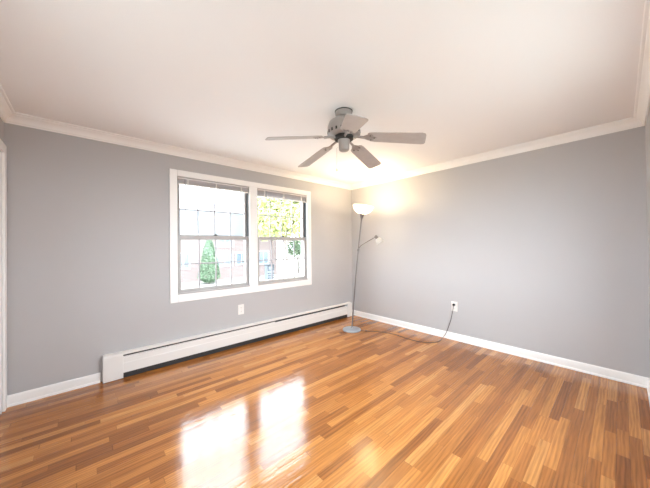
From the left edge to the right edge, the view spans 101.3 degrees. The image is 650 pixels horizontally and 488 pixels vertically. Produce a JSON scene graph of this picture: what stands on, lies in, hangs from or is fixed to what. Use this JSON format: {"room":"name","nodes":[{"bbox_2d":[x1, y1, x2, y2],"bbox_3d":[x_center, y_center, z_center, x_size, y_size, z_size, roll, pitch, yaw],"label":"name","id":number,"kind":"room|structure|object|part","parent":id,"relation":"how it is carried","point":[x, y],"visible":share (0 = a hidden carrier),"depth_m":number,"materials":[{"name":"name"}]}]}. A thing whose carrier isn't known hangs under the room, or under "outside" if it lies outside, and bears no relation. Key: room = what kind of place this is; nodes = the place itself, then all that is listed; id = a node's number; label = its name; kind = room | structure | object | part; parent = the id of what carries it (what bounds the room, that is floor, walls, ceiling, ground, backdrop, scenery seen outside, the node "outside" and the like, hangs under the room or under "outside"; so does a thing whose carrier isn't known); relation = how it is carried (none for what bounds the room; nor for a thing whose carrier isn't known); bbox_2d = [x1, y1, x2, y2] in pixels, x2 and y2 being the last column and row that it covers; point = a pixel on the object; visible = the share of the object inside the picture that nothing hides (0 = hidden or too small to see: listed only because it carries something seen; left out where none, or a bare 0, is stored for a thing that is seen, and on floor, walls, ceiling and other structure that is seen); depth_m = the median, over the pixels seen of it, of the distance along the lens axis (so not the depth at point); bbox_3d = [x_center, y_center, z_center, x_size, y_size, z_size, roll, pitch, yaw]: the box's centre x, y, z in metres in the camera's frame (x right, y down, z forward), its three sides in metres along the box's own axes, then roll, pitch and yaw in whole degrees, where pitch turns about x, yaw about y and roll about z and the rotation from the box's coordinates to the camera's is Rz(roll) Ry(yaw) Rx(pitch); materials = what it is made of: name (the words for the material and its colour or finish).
{"room":"empty bedroom","nodes":[
{"label":"empty bedroom","id":0,"kind":"room"},
{"bbox_2d":[0,117,3,258],"bbox_3d":[-1.512,0.506,0.821,0.150,3.240,3.568,0,-1,-42],"label":"wall","id":1,"kind":"structure","parent":0,"point":[1,121],"depth_m":2.14,"materials":[{"name":"grey paint"}]},
{"bbox_2d":[0,139,6,413],"bbox_3d":[-2.374,0.264,1.810,0.190,2.155,0.910,0,-1,-42],"label":"door frame","id":2,"kind":"structure","parent":1,"relation":"in","point":[3,149],"depth_m":2.14,"materials":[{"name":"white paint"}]},
{"bbox_2d":[0,84,14,121],"bbox_3d":[-1.446,-1.072,0.905,0.070,0.085,3.568,0,-1,-42],"label":"trim","id":3,"kind":"structure","parent":1,"relation":"attached to","point":[6,109],"depth_m":2.07,"materials":[{"name":"white paint"}]},
{"bbox_2d":[4,123,352,394],"bbox_3d":[-1.118,0.521,3.674,4.550,3.240,0.150,0,-1,-42],"label":"wall","id":4,"kind":"structure","parent":0,"point":[88,223],"depth_m":2.62,"materials":[{"name":"grey paint"}]},
{"bbox_2d":[4,112,350,189],"bbox_3d":[-1.061,-1.058,3.603,4.250,0.085,0.070,0,-1,-42],"label":"trim","id":5,"kind":"structure","parent":4,"relation":"attached to","point":[20,119],"depth_m":2.85,"materials":[{"name":"white paint"}]},
{"bbox_2d":[7,310,352,406],"bbox_3d":[-1.053,1.293,3.606,4.250,0.092,0.020,0,-1,-42],"label":"baseboard","id":6,"kind":"structure","parent":4,"relation":"attached to","point":[50,390],"depth_m":2.37,"materials":[{"name":"white paint"}]},
{"bbox_2d":[102,302,351,382],"bbox_3d":[-0.839,1.210,3.764,3.540,0.254,0.074,0,-1,-42],"label":"baseboard heater","id":7,"kind":"object","parent":4,"relation":"attached to","point":[122,364],"visible":0.99,"depth_m":3.21,"materials":[{"name":"white metal"}]},
{"bbox_3d":[-0.849,1.206,3.801,3.260,0.225,0.003,0,-1,-42],"label":"plate","id":8,"kind":"part","parent":7,"relation":"part of","materials":[{"name":"grey metal"}]},
{"bbox_3d":[-0.811,1.297,3.760,3.260,0.078,0.004,0,-1,-42],"label":"toe plate","id":9,"kind":"part","parent":7,"relation":"part of","materials":[{"name":"grey metal"}]},
{"bbox_2d":[169,169,311,303],"bbox_3d":[-1.040,-0.093,3.740,2.044,1.523,0.170,0,-1,-42],"label":"window","id":10,"kind":"structure","parent":4,"relation":"in","point":[246,283],"depth_m":3.45,"materials":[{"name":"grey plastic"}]},
{"bbox_2d":[180,187,243,235],"bbox_3d":[-1.412,-0.413,3.402,0.801,0.626,0.008,0,-1,-42],"label":"grille","id":11,"kind":"object","parent":10,"relation":"attached to","point":[197,210],"depth_m":3.40,"materials":[{"name":"grey"}]},
{"bbox_3d":[-1.419,-0.411,3.410,0.861,0.721,0.034,0,-1,-42],"label":"sash","id":12,"kind":"part","parent":10,"relation":"part of","materials":[{"name":"grey plastic"}]},
{"bbox_2d":[178,177,247,210],"bbox_3d":[-1.370,-0.577,3.355,0.865,0.387,0.038,0,-1,-42],"label":"mini blind","id":13,"kind":"object","parent":10,"relation":"attached to","point":[182,181],"visible":1,"depth_m":3.30,"materials":[{"name":"white plastic"}]},
{"bbox_3d":[-1.375,-0.699,3.360,0.859,0.013,0.026,0,-1,-42],"label":"rail","id":14,"kind":"part","parent":13,"relation":"part of","materials":[{"name":"white plastic"}]},
{"bbox_3d":[-1.387,0.230,3.378,0.861,0.670,0.034,0,-1,-42],"label":"sash","id":15,"kind":"part","parent":10,"relation":"part of","materials":[{"name":"grey plastic"}]},
{"bbox_2d":[181,240,245,286],"bbox_3d":[-1.380,0.235,3.370,0.801,0.580,0.008,0,-1,-42],"label":"grille","id":16,"kind":"object","parent":10,"relation":"attached to","point":[243,283],"depth_m":3.37,"materials":[{"name":"grey"}]},
{"bbox_2d":[257,189,305,215],"bbox_3d":[-0.625,-0.581,4.025,0.860,0.387,0.038,0,-1,-42],"label":"mini blind","id":17,"kind":"object","parent":10,"relation":"attached to","point":[261,193],"visible":1,"depth_m":3.99,"materials":[{"name":"white plastic"}]},
{"bbox_3d":[-0.629,-0.677,4.030,0.854,0.013,0.026,0,-1,-42],"label":"rail","id":18,"kind":"part","parent":17,"relation":"part of","materials":[{"name":"white plastic"}]},
{"bbox_2d":[238,304,243,314],"bbox_3d":[-1.121,0.875,3.559,0.082,0.132,0.009,0,-1,-42],"label":"wall outlet","id":19,"kind":"object","parent":4,"relation":"attached to","point":[240,307],"visible":1,"depth_m":3.56,"materials":[{"name":"white plastic"}]},
{"bbox_2d":[257,188,307,284],"bbox_3d":[-0.668,-0.105,4.076,0.880,1.363,0.168,0,-1,-42],"label":"window","id":20,"kind":"structure","parent":4,"relation":"in","point":[303,238],"depth_m":4.16,"materials":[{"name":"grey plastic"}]},
{"bbox_2d":[258,198,301,236],"bbox_3d":[-0.666,-0.416,4.072,0.796,0.626,0.008,0,-1,-42],"label":"grille","id":21,"kind":"object","parent":20,"relation":"attached to","point":[269,215],"depth_m":4.07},
{"bbox_3d":[-0.674,-0.414,4.080,0.856,0.721,0.034,0,-1,-42],"label":"sash","id":22,"kind":"part","parent":20,"relation":"part of","materials":[{"name":"grey plastic"}]},
{"bbox_3d":[-0.642,0.227,4.048,0.856,0.670,0.034,0,-1,-42],"label":"sash","id":23,"kind":"part","parent":20,"relation":"part of","materials":[{"name":"grey plastic"}]},
{"bbox_2d":[260,240,303,279],"bbox_3d":[-0.634,0.232,4.040,0.796,0.580,0.008,0,-1,-42],"label":"grille","id":24,"kind":"object","parent":20,"relation":"attached to","point":[300,277],"depth_m":4.12,"materials":[{"name":"grey"}]},
{"bbox_2d":[0,0,644,183],"bbox_3d":[0.107,-1.181,2.303,4.550,0.120,3.868,0,-1,-42],"label":"ceiling","id":25,"kind":"structure","parent":0,"point":[222,78],"depth_m":1.73,"materials":[{"name":"white paint"}]},
{"bbox_2d":[265,107,425,170],"bbox_3d":[0.148,-0.867,2.287,1.259,0.510,1.229,0,-1,-42],"label":"ceiling fan","id":26,"kind":"object","parent":25,"relation":"hanging from","point":[345,127],"visible":1,"depth_m":2.18,"materials":[{"name":"grey metal"}]},
{"bbox_3d":[-0.242,-0.840,2.111,0.447,0.099,0.142,0,0,-19],"label":"blade","id":27,"kind":"part","parent":26,"relation":"part of","materials":[{"name":"wood"}]},
{"bbox_3d":[-0.099,-0.838,2.591,0.142,0.099,0.447,0,0,-37],"label":"blade","id":28,"kind":"part","parent":26,"relation":"part of","materials":[{"name":"wood"}]},
{"bbox_3d":[0.186,-0.819,1.830,0.142,0.099,0.447,-1,3,-3],"label":"blade","id":29,"kind":"part","parent":26,"relation":"part of","materials":[{"name":"wood"}]},
{"bbox_3d":[0.403,-0.843,2.604,0.142,0.099,0.447,-1,0,35],"label":"blade","id":30,"kind":"part","parent":26,"relation":"part of","materials":[{"name":"wood"}]},
{"bbox_3d":[0.570,-0.848,2.131,0.447,0.099,0.142,-1,0,17],"label":"blade","id":31,"kind":"part","parent":26,"relation":"part of","materials":[{"name":"wood"}]},
{"bbox_2d":[0,315,649,487],"bbox_3d":[0.134,1.379,2.286,4.550,0.120,3.868,0,-1,-42],"label":"floor","id":32,"kind":"structure","parent":0,"point":[324,405],"depth_m":1.96,"materials":[{"name":"brown wood"}]},
{"bbox_2d":[343,204,382,332],"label":"floor lamp","id":33,"kind":"object","parent":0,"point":[362,209],"depth_m":4.07,"materials":[{"name":"silver metal"}]},
{"bbox_3d":[0.591,-0.532,4.096,0.312,0.149,0.312,0,-1,-42],"label":"lamp shade","id":34,"kind":"part","parent":33,"relation":"part of","materials":[{"name":"white glass"}]},
{"bbox_3d":[0.841,-0.046,4.097,0.118,0.110,0.119,0,-1,-42],"label":"lamp shade","id":35,"kind":"part","parent":33,"relation":"part of","materials":[{"name":"white glass"}]},
{"bbox_2d":[383,304,454,342],"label":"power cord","id":36,"kind":"object","parent":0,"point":[453,305],"depth_m":3.63,"materials":[{"name":"plastic"}]},
{"bbox_3d":[1.116,1.077,3.758,1.293,0.483,0.247,-1,0,21],"label":"power cord","id":37,"kind":"part","parent":36,"relation":"part of","materials":[{"name":"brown plastic"}]},
{"bbox_2d":[351,126,649,377],"bbox_3d":[1.811,0.491,3.707,0.150,3.240,3.718,0,-1,-42],"label":"wall","id":38,"kind":"structure","parent":0,"point":[543,250],"depth_m":3.04,"materials":[{"name":"grey paint"}]},
{"bbox_2d":[451,301,457,311],"bbox_3d":[1.768,0.853,3.638,0.009,0.132,0.082,0,-1,-42],"label":"wall outlet","id":39,"kind":"object","parent":38,"relation":"attached to","point":[455,308],"visible":1,"depth_m":3.63,"materials":[{"name":"white plastic"}]},
{"bbox_2d":[351,117,643,189],"bbox_3d":[1.663,-1.085,3.699,0.070,0.085,3.568,0,-1,-42],"label":"trim","id":40,"kind":"structure","parent":38,"relation":"attached to","point":[628,123],"depth_m":3.06,"materials":[{"name":"white paint"}]},
{"bbox_2d":[354,310,648,387],"bbox_3d":[1.706,1.266,3.700,0.020,0.092,3.568,0,-1,-42],"label":"baseboard","id":41,"kind":"structure","parent":38,"relation":"attached to","point":[624,377],"depth_m":3.04,"materials":[{"name":"white paint"}]},
{"bbox_2d":[645,106,649,353],"bbox_3d":[1.311,0.477,0.859,4.400,3.240,0.150,0,-1,-42],"label":"wall","id":42,"kind":"structure","parent":0,"point":[647,126],"depth_m":2.26,"materials":[{"name":"grey paint"}]},
{"bbox_2d":[634,0,649,125],"bbox_3d":[1.277,-1.099,1.001,4.250,0.085,0.070,0,-1,-42],"label":"trim","id":43,"kind":"structure","parent":42,"relation":"attached to","point":[642,98],"depth_m":1.75,"materials":[{"name":"white paint"}]},
{"bbox_2d":[647,378,649,403],"bbox_3d":[1.318,1.252,0.967,4.250,0.092,0.020,0,-1,-42],"label":"baseboard","id":44,"kind":"structure","parent":42,"relation":"attached to","point":[648,387],"depth_m":2.29,"materials":[{"name":"white paint"}]},
{"label":"outside","id":45,"kind":"structure","parent":0,"visible":0},
{"bbox_2d":[181,251,300,288],"bbox_3d":[-5.776,2.392,19.526,130.000,0.200,150.000,0,-1,-42],"label":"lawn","id":46,"kind":"structure","parent":45,"point":[279,274],"depth_m":18.50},
{"bbox_2d":[197,240,220,283],"bbox_3d":[-6.638,0.915,15.269,1.276,2.715,1.290,0,-1,-42],"label":"conifer shrub","id":47,"kind":"object","parent":46,"relation":"on","point":[208,254],"visible":0.8,"depth_m":15.00,"materials":[{"name":"green plant"}]},
{"bbox_2d":[180,201,276,282],"bbox_3d":[-10.869,-0.363,18.448,13.800,5.400,7.460,0,-1,-42],"label":"house","id":48,"kind":"structure","parent":46,"relation":"on","point":[188,219],"depth_m":17.34,"materials":[{"name":"brick"}]},
{"bbox_3d":[-8.405,1.015,15.825,0.590,0.840,0.017,0,-1,-42],"label":"pane","id":49,"kind":"part","parent":48,"relation":"part of","materials":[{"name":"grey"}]},
{"bbox_3d":[-6.583,0.997,17.463,0.990,0.820,0.017,0,-1,-42],"label":"pane","id":50,"kind":"part","parent":48,"relation":"part of","materials":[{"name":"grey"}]},
{"bbox_3d":[-6.576,-0.079,17.487,1.040,0.410,0.017,0,-1,-42],"label":"pane","id":51,"kind":"part","parent":48,"relation":"part of","materials":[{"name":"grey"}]},
{"bbox_3d":[-5.720,0.998,18.238,0.710,0.710,0.017,0,-1,-42],"label":"pane","id":52,"kind":"part","parent":48,"relation":"part of","materials":[{"name":"blue"}]},
{"bbox_3d":[-4.482,0.977,19.351,0.740,0.840,0.017,0,-1,-42],"label":"pane","id":53,"kind":"part","parent":48,"relation":"part of","materials":[{"name":"grey"}]},
{"bbox_2d":[258,197,300,277],"bbox_3d":[-2.252,-1.385,17.091,6.254,7.260,3.062,0,-1,-42],"label":"leafy tree","id":54,"kind":"object","parent":46,"relation":"on","point":[275,204],"visible":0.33,"depth_m":15.89,"materials":[{"name":"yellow plant"}]},
{"bbox_2d":[284,241,300,272],"bbox_3d":[-1.694,0.730,21.136,3.594,3.075,1.956,0,-1,-42],"label":"leafy tree","id":55,"kind":"object","parent":46,"relation":"on","point":[297,244],"visible":0.27,"depth_m":20.19,"materials":[{"name":"green plant"}]},
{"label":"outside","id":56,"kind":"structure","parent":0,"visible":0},
{"bbox_3d":[1.383,2.166,13.055,20.000,0.020,6.800,0,-1,-42],"label":"paving","id":57,"kind":"object","parent":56,"visible":0},
{"bbox_2d":[264,264,273,279],"bbox_3d":[-2.841,1.623,13.564,0.380,1.160,0.370,0,-1,-42],"label":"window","id":58,"kind":"structure","parent":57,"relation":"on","point":[267,266],"depth_m":13.43,"materials":[{"name":"glass"}]}
]}

